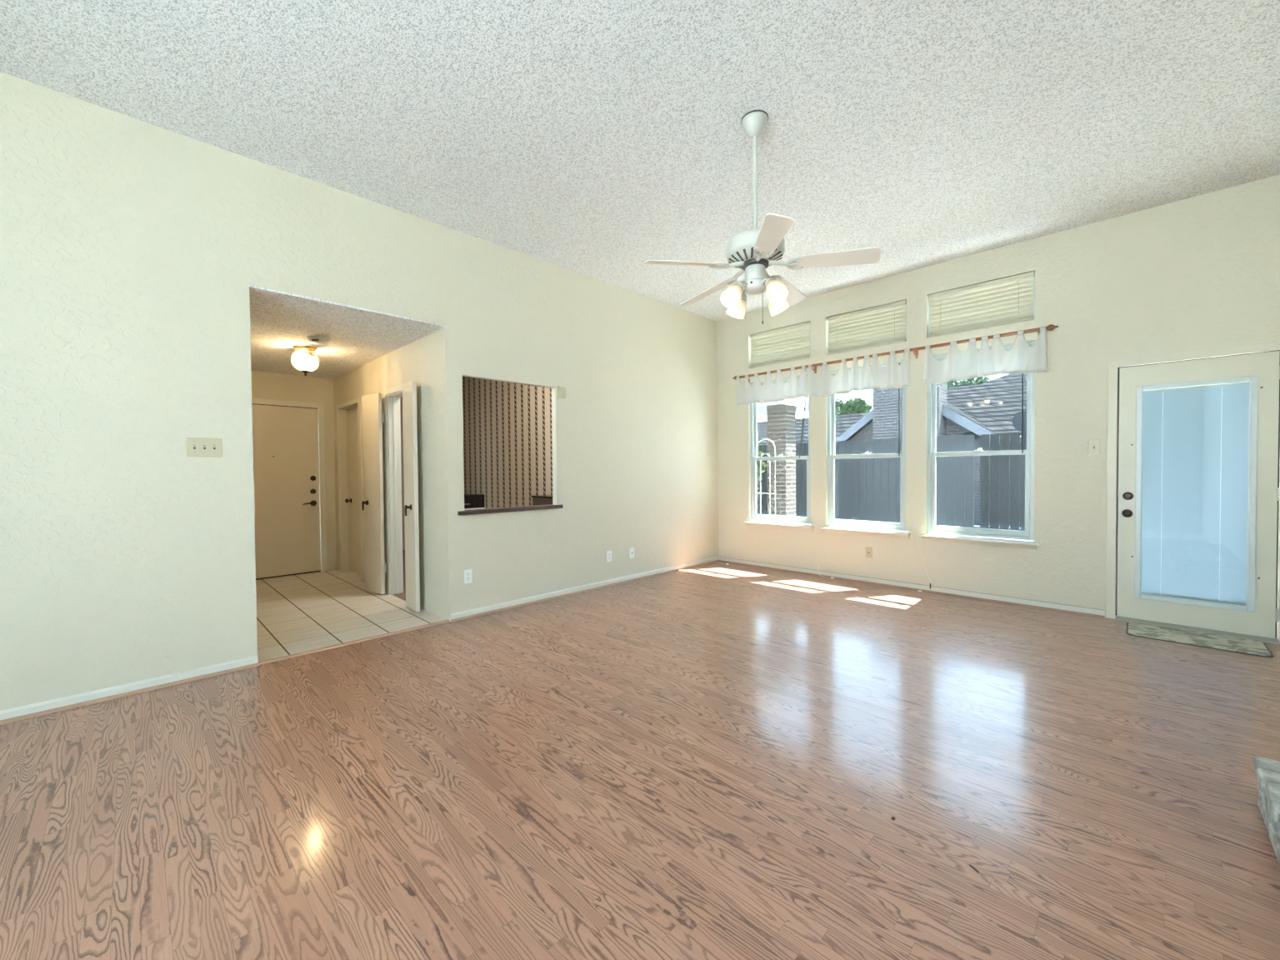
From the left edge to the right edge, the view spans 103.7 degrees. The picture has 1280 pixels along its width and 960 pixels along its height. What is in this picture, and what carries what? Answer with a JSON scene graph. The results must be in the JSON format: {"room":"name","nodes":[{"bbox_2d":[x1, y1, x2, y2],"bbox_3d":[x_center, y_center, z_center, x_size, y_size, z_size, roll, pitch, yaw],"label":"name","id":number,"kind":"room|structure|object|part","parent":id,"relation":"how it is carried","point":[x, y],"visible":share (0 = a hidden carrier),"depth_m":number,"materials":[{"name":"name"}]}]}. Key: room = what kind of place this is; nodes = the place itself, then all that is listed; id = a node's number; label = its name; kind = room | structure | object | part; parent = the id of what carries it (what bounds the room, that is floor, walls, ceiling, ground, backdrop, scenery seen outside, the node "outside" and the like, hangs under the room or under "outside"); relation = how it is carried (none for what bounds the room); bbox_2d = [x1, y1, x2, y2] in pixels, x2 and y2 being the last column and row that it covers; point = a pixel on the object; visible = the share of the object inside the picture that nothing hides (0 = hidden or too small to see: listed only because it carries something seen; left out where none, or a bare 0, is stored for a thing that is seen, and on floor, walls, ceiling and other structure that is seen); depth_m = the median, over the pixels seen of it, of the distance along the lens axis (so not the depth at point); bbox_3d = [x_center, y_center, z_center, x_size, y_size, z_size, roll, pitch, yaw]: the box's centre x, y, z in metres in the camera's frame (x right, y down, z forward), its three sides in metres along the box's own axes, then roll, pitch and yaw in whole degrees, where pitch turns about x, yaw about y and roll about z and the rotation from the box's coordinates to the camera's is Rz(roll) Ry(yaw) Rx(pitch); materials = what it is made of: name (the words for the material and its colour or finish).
{"room":"empty living room","nodes":[
{"label":"empty living room","id":0,"kind":"room"},
{"bbox_2d":[250,370,336,570],"bbox_3d":[-4.502,-0.052,5.930,0.120,2.444,1.560,1,1,45],"label":"wall","id":1,"kind":"structure","parent":0,"point":[264,384],"depth_m":6.34,"materials":[{"name":"paint"}]},
{"bbox_2d":[251,397,327,579],"bbox_3d":[-4.374,0.103,6.011,0.180,2.130,1.062,1,1,45],"label":"door","id":2,"kind":"structure","parent":1,"relation":"in","point":[288,513],"depth_m":6.10,"materials":[{"name":"paint"}]},
{"bbox_2d":[249,285,444,379],"bbox_3d":[-3.353,-1.268,4.768,3.369,0.013,1.560,1,1,45],"label":"ceiling","id":3,"kind":"structure","parent":0,"point":[280,321],"depth_m":4.29,"materials":[{"name":"white paint"}]},
{"bbox_2d":[290,345,319,375],"bbox_3d":[-3.200,-1.129,4.804,0.228,0.269,0.228,1,1,45],"label":"hall light","id":4,"kind":"object","parent":3,"relation":"attached to","point":[306,349],"visible":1,"depth_m":4.78,"materials":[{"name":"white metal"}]},
{"bbox_3d":[-3.200,-1.136,4.803,0.228,0.196,0.228,1,1,45],"label":"globe","id":5,"kind":"part","parent":4,"relation":"part of","materials":[{"name":"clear glass"}]},
{"bbox_3d":[-3.169,-1.176,4.789,0.043,0.056,0.044,1,1,45],"label":"bulb","id":6,"kind":"part","parent":4,"relation":"part of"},
{"bbox_2d":[307,336,329,344],"bbox_3d":[-2.880,-1.240,4.500,0.168,0.040,0.168,1,1,45],"label":"smoke detector","id":7,"kind":"object","parent":3,"relation":"attached to","point":[315,340],"visible":1,"depth_m":4.46,"materials":[{"name":"white plastic"}]},
{"bbox_2d":[342,570,360,580],"bbox_3d":[-3.425,1.234,6.083,0.780,0.150,0.120,1,1,45],"label":"floor","id":8,"kind":"structure","parent":0,"point":[352,573],"depth_m":6.15,"materials":[{"name":"tile"}]},
{"bbox_2d":[0,71,718,710],"bbox_3d":[-1.768,-0.449,4.031,0.065,3.266,8.000,1,1,45],"label":"wall","id":9,"kind":"structure","parent":0,"point":[132,250],"depth_m":3.06,"materials":[{"name":"paint"}]},
{"bbox_2d":[0,655,258,724],"bbox_3d":[-3.502,1.201,2.219,0.027,0.062,2.922,1,1,45],"label":"baseboard","id":10,"kind":"structure","parent":9,"relation":"attached to","point":[15,714],"depth_m":2.82,"materials":[{"name":"paint"}]},
{"bbox_2d":[186,437,221,456],"bbox_3d":[-2.659,-0.200,3.069,0.018,0.115,0.163,1,1,45],"label":"light switch","id":11,"kind":"object","parent":9,"relation":"attached to","point":[196,447],"visible":1,"depth_m":3.07,"materials":[{"name":"beige plastic"}]},
{"bbox_2d":[464,569,472,584],"bbox_3d":[-1.470,0.825,4.296,0.009,0.118,0.072,1,1,45],"label":"outlet","id":12,"kind":"object","parent":9,"relation":"attached to","point":[467,573],"visible":1,"depth_m":4.29,"materials":[{"name":"white plastic"}]},
{"bbox_2d":[461,374,556,504],"bbox_3d":[-1.186,-0.327,4.628,0.061,1.159,0.969,1,1,45],"label":"trim","id":13,"kind":"structure","parent":9,"relation":"attached to","point":[553,388],"depth_m":4.96,"materials":[{"name":"paint"}]},
{"bbox_2d":[457,504,563,515],"bbox_3d":[-1.181,0.270,4.632,0.130,0.034,1.069,1,1,45],"label":"ledge","id":14,"kind":"object","parent":9,"relation":"attached to","point":[471,512],"visible":0.94,"depth_m":4.55,"materials":[{"name":"brown wood"}]},
{"bbox_2d":[557,386,565,398],"bbox_3d":[-0.773,-0.867,4.964,0.036,0.106,0.086,1,1,45],"label":"door chime","id":15,"kind":"object","parent":9,"relation":"attached to","point":[561,390],"visible":1,"depth_m":4.95,"materials":[{"name":"beige plastic"}]},
{"bbox_2d":[450,556,718,621],"bbox_3d":[-0.246,1.113,5.530,0.027,0.062,3.786,1,1,45],"label":"baseboard","id":16,"kind":"structure","parent":9,"relation":"attached to","point":[522,602],"depth_m":5.04,"materials":[{"name":"paint"}]},
{"bbox_2d":[606,550,611,562],"bbox_3d":[-0.334,0.828,5.450,0.009,0.118,0.072,1,1,45],"label":"outlet","id":17,"kind":"object","parent":9,"relation":"attached to","point":[608,552],"visible":1,"depth_m":5.44,"materials":[{"name":"white plastic"}]},
{"bbox_2d":[629,547,634,558],"bbox_3d":[-0.090,0.827,5.694,0.014,0.118,0.072,1,1,45],"label":"cable jack","id":18,"kind":"object","parent":9,"relation":"attached to","point":[632,549],"visible":1,"depth_m":5.69,"materials":[{"name":"white plastic"}]},
{"bbox_2d":[353,550,405,593],"bbox_3d":[-2.436,1.220,6.436,4.235,0.150,1.770,1,1,45],"label":"floor","id":19,"kind":"structure","parent":0,"point":[403,551],"depth_m":6.28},
{"bbox_2d":[464,493,484,509],"bbox_3d":[-2.750,0.672,7.549,0.658,0.908,0.597,1,1,45],"label":"kitchen appliance","id":20,"kind":"object","parent":19,"relation":"on","point":[472,501],"visible":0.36,"depth_m":7.44,"materials":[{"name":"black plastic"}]},
{"bbox_2d":[530,494,552,505],"bbox_3d":[-0.826,0.663,5.790,0.890,0.960,0.407,1,1,45],"label":"base cabinet","id":21,"kind":"object","parent":19,"relation":"on","point":[537,499],"visible":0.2,"depth_m":5.82,"materials":[{"name":"brown wood"}]},
{"bbox_2d":[333,328,446,619],"bbox_3d":[-2.780,-0.434,5.405,3.305,3.200,0.120,1,1,45],"label":"wall","id":22,"kind":"structure","parent":0,"point":[420,361],"depth_m":4.53,"materials":[{"name":"paint"}]},
{"bbox_2d":[335,396,364,582],"bbox_3d":[-3.424,0.110,6.042,0.938,2.100,0.133,1,1,45],"label":"door","id":23,"kind":"structure","parent":22,"relation":"in","point":[354,433],"depth_m":6.16,"materials":[{"name":"paint"}]},
{"bbox_3d":[-3.623,0.258,6.242,0.060,0.060,0.066,1,1,45],"label":"knob","id":24,"kind":"part","parent":23,"relation":"part of","materials":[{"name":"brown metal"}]},
{"bbox_2d":[361,393,386,594],"bbox_3d":[-2.725,0.142,5.169,0.334,2.033,0.115,0,1,20],"label":"door","id":25,"kind":"structure","parent":22,"relation":"in","point":[372,417],"depth_m":5.13,"materials":[{"name":"paint"}]},
{"bbox_3d":[-2.840,0.261,5.186,0.050,0.100,0.060,1,1,45],"label":"handle","id":26,"kind":"part","parent":25,"relation":"part of","materials":[{"name":"brown metal"}]},
{"bbox_2d":[384,381,409,594],"bbox_3d":[-2.298,0.129,4.936,0.720,2.085,0.134,1,1,45],"label":"door frame","id":27,"kind":"structure","parent":22,"relation":"attached to","point":[392,402],"depth_m":5.13,"materials":[{"name":"paint"}]},
{"bbox_2d":[402,380,419,612],"bbox_3d":[-2.089,0.148,4.530,0.325,2.033,0.117,1,1,45],"label":"door","id":28,"kind":"structure","parent":22,"relation":"in","point":[412,575],"depth_m":4.47,"materials":[{"name":"paint"}]},
{"bbox_3d":[-2.060,0.268,4.463,0.052,0.101,0.057,1,1,45],"label":"handle","id":29,"kind":"part","parent":28,"relation":"part of","materials":[{"name":"brown metal"}]},
{"bbox_2d":[390,592,405,600],"bbox_3d":[-2.284,1.246,4.962,0.610,0.150,0.120,1,1,45],"label":"floor","id":30,"kind":"structure","parent":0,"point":[402,596],"depth_m":5.06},
{"bbox_2d":[400,396,404,549],"bbox_3d":[-4.002,-0.471,7.931,0.120,3.200,1.770,1,1,45],"label":"wall","id":31,"kind":"structure","parent":0,"point":[401,397],"depth_m":8.05,"materials":[{"name":"paint"}]},
{"bbox_2d":[462,376,552,508],"bbox_3d":[-1.787,-0.473,7.079,4.235,3.200,0.120,1,1,45],"label":"wall","id":32,"kind":"structure","parent":0,"point":[507,437],"depth_m":7.09,"materials":[{"name":"paper"}]},
{"bbox_2d":[0,561,1279,959],"bbox_3d":[-0.730,1.252,3.932,8.320,0.151,6.750,1,1,45],"label":"floor","id":33,"kind":"structure","parent":0,"point":[717,760],"depth_m":1.96,"materials":[{"name":"laminate"}]},
{"bbox_2d":[258,620,449,664],"bbox_3d":[-2.053,1.187,3.745,0.058,0.010,1.288,1,1,45],"label":"trim","id":34,"kind":"structure","parent":33,"relation":"on","point":[444,621],"depth_m":3.65,"materials":[{"name":"brown wood"}]},
{"bbox_2d":[1125,622,1274,657],"bbox_3d":[3.995,1.141,3.630,0.692,0.009,0.427,1,1,45],"label":"door mat","id":35,"kind":"object","parent":33,"relation":"on","point":[1244,646],"visible":1,"depth_m":3.59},
{"bbox_2d":[1253,755,1279,865],"bbox_3d":[1.631,1.122,0.813,0.578,0.190,2.348,1,1,45],"label":"brick hearth","id":36,"kind":"object","parent":33,"relation":"on","point":[1267,770],"visible":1,"depth_m":1.70,"materials":[{"name":"grey stone"}]},
{"bbox_2d":[0,0,1279,320],"bbox_3d":[0.006,-2.139,2.241,5.190,0.150,8.240,1,1,45],"label":"ceiling","id":37,"kind":"structure","parent":0,"point":[601,140],"depth_m":2.79,"materials":[{"name":"white paint"}]},
{"bbox_2d":[644,110,881,324],"bbox_3d":[0.680,-1.491,2.946,1.269,1.182,1.246,1,1,45],"label":"ceiling fan","id":38,"kind":"object","parent":37,"relation":"hanging from","point":[752,251],"visible":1,"depth_m":2.83,"materials":[{"name":"metal"}]},
{"bbox_3d":[0.254,-1.208,2.806,0.459,0.061,0.129,-1,1,-16],"label":"blade","id":39,"kind":"part","parent":38,"relation":"part of","materials":[{"name":"white wood"}]},
{"bbox_3d":[0.437,-1.218,3.277,0.129,0.061,0.459,-1,1,-34],"label":"blade","id":40,"kind":"part","parent":38,"relation":"part of","materials":[{"name":"white wood"}]},
{"bbox_3d":[0.514,-1.042,2.843,0.117,0.142,0.136,1,1,45],"label":"lamp shade","id":41,"kind":"part","parent":38,"relation":"part of","materials":[{"name":"white glass"}]},
{"bbox_3d":[0.532,-1.059,2.848,0.050,0.080,0.068,1,1,45],"label":"bulb","id":42,"kind":"part","parent":38,"relation":"part of","materials":[{"name":"white glass"}]},
{"bbox_3d":[0.595,-1.048,3.075,0.136,0.142,0.117,1,1,45],"label":"lamp shade","id":43,"kind":"part","parent":38,"relation":"part of","materials":[{"name":"white glass"}]},
{"bbox_3d":[0.645,-1.205,2.487,0.129,0.061,0.459,0,1,2],"label":"blade","id":44,"kind":"part","parent":38,"relation":"part of","materials":[{"name":"white wood"}]},
{"bbox_3d":[0.741,-1.059,2.780,0.068,0.080,0.050,1,1,45],"label":"bulb","id":45,"kind":"part","parent":38,"relation":"part of","materials":[{"name":"white glass"}]},
{"bbox_3d":[0.746,-1.043,2.763,0.136,0.142,0.117,1,1,45],"label":"lamp shade","id":46,"kind":"part","parent":38,"relation":"part of","materials":[{"name":"white glass"}]},
{"bbox_3d":[0.827,-1.048,2.994,0.117,0.142,0.136,1,1,45],"label":"lamp shade","id":47,"kind":"part","parent":38,"relation":"part of","materials":[{"name":"white glass"}]},
{"bbox_3d":[0.941,-1.221,3.248,0.129,0.061,0.459,0,1,38],"label":"blade","id":48,"kind":"part","parent":38,"relation":"part of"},
{"bbox_3d":[1.069,-1.213,2.760,0.459,0.061,0.129,0,1,20],"label":"blade","id":49,"kind":"part","parent":38,"relation":"part of","materials":[{"name":"white wood"}]},
{"bbox_2d":[716,174,1279,639],"bbox_3d":[2.866,-0.508,5.167,5.190,3.266,0.120,1,1,45],"label":"wall","id":50,"kind":"structure","parent":0,"point":[1200,272],"depth_m":4.35,"materials":[{"name":"paint"}]},
{"bbox_2d":[743,374,814,530],"bbox_3d":[1.727,-0.331,6.238,0.929,1.860,0.194,1,1,45],"label":"window","id":51,"kind":"structure","parent":50,"relation":"in","point":[766,521],"depth_m":6.32,"materials":[{"name":"white plastic"}]},
{"bbox_3d":[1.734,0.547,6.255,0.929,0.020,0.194,1,1,45],"label":"sill","id":52,"kind":"part","parent":51,"relation":"part of","materials":[{"name":"paint"}]},
{"bbox_3d":[1.756,0.102,6.272,0.771,0.787,0.028,1,1,45],"label":"sash","id":53,"kind":"part","parent":51,"relation":"part of","materials":[{"name":"white plastic"}]},
{"bbox_3d":[1.772,-0.745,6.279,0.771,0.967,0.024,1,1,45],"label":"sash","id":54,"kind":"part","parent":51,"relation":"part of","materials":[{"name":"glass"}]},
{"bbox_2d":[799,397,806,458],"bbox_3d":[1.959,-0.755,6.008,0.128,0.996,0.010,1,1,45],"label":"blind wand","id":55,"kind":"object","parent":51,"relation":"hanging from","point":[806,397],"visible":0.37,"depth_m":6.02,"materials":[{"name":"white plastic"}]},
{"bbox_2d":[750,321,809,367],"bbox_3d":[1.724,-1.659,6.221,0.815,0.420,0.042,1,1,45],"label":"window blind","id":56,"kind":"object","parent":50,"relation":"attached to","point":[789,343],"visible":1,"depth_m":6.20,"materials":[{"name":"beige plastic"}]},
{"bbox_3d":[1.723,-1.851,6.218,0.815,0.036,0.042,1,1,45],"label":"head rail","id":57,"kind":"part","parent":56,"relation":"part of","materials":[{"name":"beige plastic"}]},
{"bbox_3d":[1.728,-1.459,6.227,0.807,0.020,0.028,1,1,45],"label":"rail","id":58,"kind":"part","parent":56,"relation":"part of","materials":[{"name":"beige plastic"}]},
{"bbox_2d":[820,360,910,539],"bbox_3d":[2.465,-0.323,5.513,0.943,1.860,0.194,1,1,45],"label":"window","id":59,"kind":"structure","parent":50,"relation":"in","point":[875,529],"depth_m":5.52,"materials":[{"name":"white plastic"}]},
{"bbox_3d":[2.473,0.555,5.529,0.943,0.020,0.194,1,1,45],"label":"sill","id":60,"kind":"part","parent":59,"relation":"part of","materials":[{"name":"paint"}]},
{"bbox_3d":[2.494,0.110,5.547,0.785,0.787,0.028,1,1,45],"label":"sash","id":61,"kind":"part","parent":59,"relation":"part of","materials":[{"name":"white plastic"}]},
{"bbox_3d":[2.510,-0.738,5.554,0.785,0.967,0.024,1,1,45],"label":"sash","id":62,"kind":"part","parent":59,"relation":"part of","materials":[{"name":"glass"}]},
{"bbox_2d":[898,362,899,455],"bbox_3d":[2.715,-0.748,5.265,0.012,0.995,0.010,1,1,45],"label":"blind wand","id":63,"kind":"object","parent":59,"relation":"hanging from","point":[898,362],"visible":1,"depth_m":5.26,"materials":[{"name":"white plastic"}]},
{"bbox_2d":[828,304,906,352],"bbox_3d":[2.501,-1.650,5.535,0.853,0.432,0.055,1,1,45],"label":"window","id":64,"kind":"structure","parent":50,"relation":"in","point":[906,304],"depth_m":5.23,"materials":[{"name":"white plastic"}]},
{"bbox_2d":[827,300,906,354],"bbox_3d":[2.462,-1.651,5.496,0.829,0.420,0.042,1,1,45],"label":"window blind","id":65,"kind":"object","parent":64,"relation":"attached to","point":[884,324],"visible":1,"depth_m":5.47,"materials":[{"name":"beige plastic"}]},
{"bbox_3d":[2.461,-1.843,5.492,0.829,0.036,0.042,1,1,45],"label":"head rail","id":66,"kind":"part","parent":65,"relation":"part of","materials":[{"name":"beige plastic"}]},
{"bbox_3d":[2.466,-1.451,5.502,0.821,0.020,0.028,1,1,45],"label":"rail","id":67,"kind":"part","parent":65,"relation":"part of","materials":[{"name":"beige plastic"}]},
{"bbox_3d":[2.671,-1.636,5.271,0.002,0.372,0.002,1,1,45],"label":"cord","id":68,"kind":"part","parent":65,"relation":"part of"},
{"bbox_2d":[865,546,872,558],"bbox_3d":[2.494,0.791,5.474,0.072,0.118,0.014,1,1,45],"label":"cable jack","id":69,"kind":"object","parent":50,"relation":"attached to","point":[868,550],"visible":1,"depth_m":5.47,"materials":[{"name":"beige plastic"}]},
{"bbox_2d":[732,324,1058,383],"bbox_3d":[2.402,-1.294,5.436,3.284,0.105,0.118,1,1,45],"label":"curtain rod","id":70,"kind":"object","parent":50,"relation":"attached to","point":[1050,327],"visible":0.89,"depth_m":5.06,"materials":[{"name":"brown wood"}]},
{"bbox_2d":[735,348,910,405],"bbox_3d":[1.982,-1.139,5.782,2.061,0.398,0.078,1,1,45],"label":"valance","id":71,"kind":"object","parent":70,"relation":"hanging from","point":[894,375],"visible":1,"depth_m":5.65,"materials":[{"name":"fabric"}]},
{"bbox_2d":[923,325,1046,384],"bbox_3d":[3.149,-1.127,4.636,0.950,0.398,0.107,1,1,45],"label":"valance","id":72,"kind":"object","parent":70,"relation":"hanging from","point":[1022,357],"visible":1,"depth_m":4.59,"materials":[{"name":"fabric"}]},
{"bbox_2d":[718,556,1104,617],"bbox_3d":[2.456,1.091,5.511,3.879,0.062,0.026,1,1,45],"label":"baseboard","id":73,"kind":"structure","parent":50,"relation":"attached to","point":[987,597],"depth_m":5.02,"materials":[{"name":"paint"}]},
{"bbox_2d":[916,536,932,589],"bbox_3d":[2.880,0.835,5.089,0.149,0.514,0.021,1,1,45],"label":"cable","id":74,"kind":"object","parent":50,"relation":"attached to","point":[917,537],"visible":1,"depth_m":5.10,"materials":[{"name":"white plastic"}]},
{"bbox_2d":[919,340,1039,549],"bbox_3d":[3.210,-0.315,4.781,0.952,1.860,0.194,1,1,45],"label":"window","id":75,"kind":"structure","parent":50,"relation":"in","point":[1011,536],"depth_m":4.77,"materials":[{"name":"white plastic"}]},
{"bbox_3d":[3.217,0.562,4.797,0.952,0.020,0.194,1,1,45],"label":"sill","id":76,"kind":"part","parent":75,"relation":"part of","materials":[{"name":"paint"}]},
{"bbox_3d":[3.239,0.117,4.814,0.794,0.787,0.028,1,1,45],"label":"sash","id":77,"kind":"part","parent":75,"relation":"part of","materials":[{"name":"white plastic"}]},
{"bbox_3d":[3.255,-0.730,4.821,0.794,0.967,0.024,1,1,45],"label":"sash","id":78,"kind":"part","parent":75,"relation":"part of","materials":[{"name":"glass"}]},
{"bbox_2d":[1021,373,1023,453],"bbox_3d":[3.454,-0.740,4.538,0.015,0.995,0.010,1,1,45],"label":"blind wand","id":79,"kind":"object","parent":75,"relation":"hanging from","point":[1022,373],"visible":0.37,"depth_m":4.54,"materials":[{"name":"white plastic"}]},
{"bbox_2d":[928,272,1035,337],"bbox_3d":[3.245,-1.642,4.803,0.862,0.432,0.055,1,1,45],"label":"window","id":80,"kind":"structure","parent":50,"relation":"in","point":[1034,272],"depth_m":4.49,"materials":[{"name":"white plastic"}]},
{"bbox_2d":[928,271,1034,337],"bbox_3d":[3.207,-1.643,4.764,0.838,0.420,0.042,1,1,45],"label":"window blind","id":81,"kind":"object","parent":80,"relation":"attached to","point":[1010,299],"visible":1,"depth_m":4.74,"materials":[{"name":"beige plastic"}]},
{"bbox_3d":[3.206,-1.835,4.760,0.838,0.036,0.042,1,1,45],"label":"head rail","id":82,"kind":"part","parent":81,"relation":"part of","materials":[{"name":"beige plastic"}]},
{"bbox_3d":[3.211,-1.443,4.770,0.830,0.020,0.028,1,1,45],"label":"rail","id":83,"kind":"part","parent":81,"relation":"part of","materials":[{"name":"beige plastic"}]},
{"bbox_3d":[3.419,-1.629,4.535,0.002,0.372,0.002,1,1,45],"label":"cord","id":84,"kind":"part","parent":81,"relation":"part of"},
{"bbox_2d":[1088,440,1099,454],"bbox_3d":[3.777,-0.275,4.181,0.072,0.117,0.018,1,1,45],"label":"light switch","id":85,"kind":"object","parent":50,"relation":"attached to","point":[1093,445],"visible":1,"depth_m":4.18,"materials":[{"name":"beige plastic"}]},
{"bbox_2d":[1105,341,1279,644],"bbox_3d":[4.204,0.086,3.828,0.947,2.108,0.174,1,1,45],"label":"door","id":86,"kind":"structure","parent":50,"relation":"in","point":[1193,489],"depth_m":3.81,"materials":[{"name":"paint"}]},
{"bbox_3d":[3.918,0.270,4.040,0.064,0.064,0.066,1,1,45],"label":"knob","id":87,"kind":"part","parent":86,"relation":"part of","materials":[{"name":"brown metal"}]},
{"bbox_3d":[4.197,0.100,3.831,0.305,1.610,0.003,1,1,45],"label":"ladder cord","id":88,"kind":"part","parent":86,"relation":"part of","materials":[{"name":"white fabric"}]},
{"bbox_3d":[4.207,0.102,3.827,0.540,1.618,0.014,1,1,45],"label":"blind rail","id":89,"kind":"part","parent":86,"relation":"part of","materials":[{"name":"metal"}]},
{"bbox_3d":[4.210,0.102,3.831,0.578,1.655,0.048,1,1,45],"label":"lite frame","id":90,"kind":"part","parent":86,"relation":"part of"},
{"bbox_3d":[4.187,0.102,3.807,0.618,1.695,0.018,1,1,45],"label":"lite frame","id":91,"kind":"part","parent":86,"relation":"part of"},
{"bbox_3d":[4.213,1.130,3.847,0.835,0.018,0.174,1,1,45],"label":"sill plate","id":92,"kind":"part","parent":86,"relation":"part of","materials":[{"name":"grey metal"}]},
{"label":"outside","id":93,"kind":"structure","parent":0,"visible":0},
{"bbox_3d":[24.291,0.841,26.225,42.000,0.200,59.870,1,1,45],"label":"ground","id":94,"kind":"structure","parent":93,"visible":0},
{"bbox_2d":[756,444,766,509],"bbox_3d":[2.196,0.174,11.423,1.590,2.044,0.693,1,1,45],"label":"shrub","id":95,"kind":"object","parent":94,"relation":"on","point":[760,465],"visible":0.06,"depth_m":10.90,"materials":[{"name":"green plant"}]},
{"bbox_2d":[835,396,872,414],"bbox_3d":[10.438,-1.768,26.461,2.990,5.236,2.914,0,1,7],"label":"tree","id":96,"kind":"object","parent":94,"relation":"on","point":[857,405],"visible":0.2,"depth_m":25.47,"materials":[{"name":"green plant"}]},
{"bbox_2d":[754,435,979,536],"bbox_3d":[3.983,0.201,10.419,5.190,1.995,0.146,1,1,45],"label":"fence","id":97,"kind":"object","parent":94,"relation":"on","point":[867,489],"visible":0.38,"depth_m":9.66,"materials":[{"name":"grey wood"}]},
{"bbox_3d":[3.950,-0.573,10.378,5.190,0.085,0.038,1,1,45],"label":"rail","id":98,"kind":"part","parent":97,"relation":"part of","materials":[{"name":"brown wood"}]},
{"bbox_3d":[3.956,0.127,10.391,5.190,0.085,0.038,1,1,45],"label":"rail","id":99,"kind":"part","parent":97,"relation":"part of","materials":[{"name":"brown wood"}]},
{"bbox_2d":[757,373,1027,526],"bbox_3d":[11.049,-1.532,13.800,19.500,5.220,7.160,1,1,45],"label":"house","id":100,"kind":"structure","parent":94,"relation":"on","point":[992,407],"depth_m":13.38,"materials":[{"name":"brick"}]},
{"bbox_3d":[8.884,-1.325,11.588,0.519,0.565,0.192,0,1,26],"label":"satellite dish","id":101,"kind":"part","parent":100,"relation":"part of","materials":[{"name":"grey metal"}]},
{"bbox_2d":[946,375,990,387],"bbox_3d":[15.622,-2.237,23.375,3.383,6.205,3.013,1,1,45],"label":"tree","id":102,"kind":"object","parent":94,"relation":"on","point":[979,380],"visible":0.04,"depth_m":23.05,"materials":[{"name":"green plant"}]},
{"bbox_2d":[980,432,1029,540],"bbox_3d":[7.335,0.238,7.123,4.208,1.990,0.146,1,1,45],"label":"fence","id":103,"kind":"object","parent":94,"relation":"on","point":[1007,441],"visible":0.13,"depth_m":8.33,"materials":[{"name":"grey wood"}]},
{"bbox_3d":[1.131,1.215,9.732,3.900,0.040,3.870,1,1,45],"label":"patio slab","id":104,"kind":"object","parent":94,"relation":"on","visible":0},
{"bbox_2d":[756,439,775,514],"bbox_3d":[2.038,0.274,8.163,0.369,1.884,0.009,1,1,45],"label":"trellis","id":105,"kind":"object","parent":104,"relation":"on","point":[762,439],"visible":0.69,"depth_m":8.03,"materials":[{"name":"grey metal"}]},
{"bbox_2d":[766,404,795,523],"bbox_3d":[2.609,-0.068,9.258,0.385,2.598,0.385,1,1,45],"label":"brick column","id":106,"kind":"structure","parent":104,"relation":"on","point":[781,418],"depth_m":9.11,"materials":[{"name":"grey brick"}]},
{"bbox_2d":[757,396,808,415],"bbox_3d":[1.049,-1.436,9.749,3.720,0.260,3.860,1,1,45],"label":"patio cover","id":107,"kind":"object","parent":106,"relation":"on","point":[799,402],"visible":0.02,"depth_m":9.02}
]}

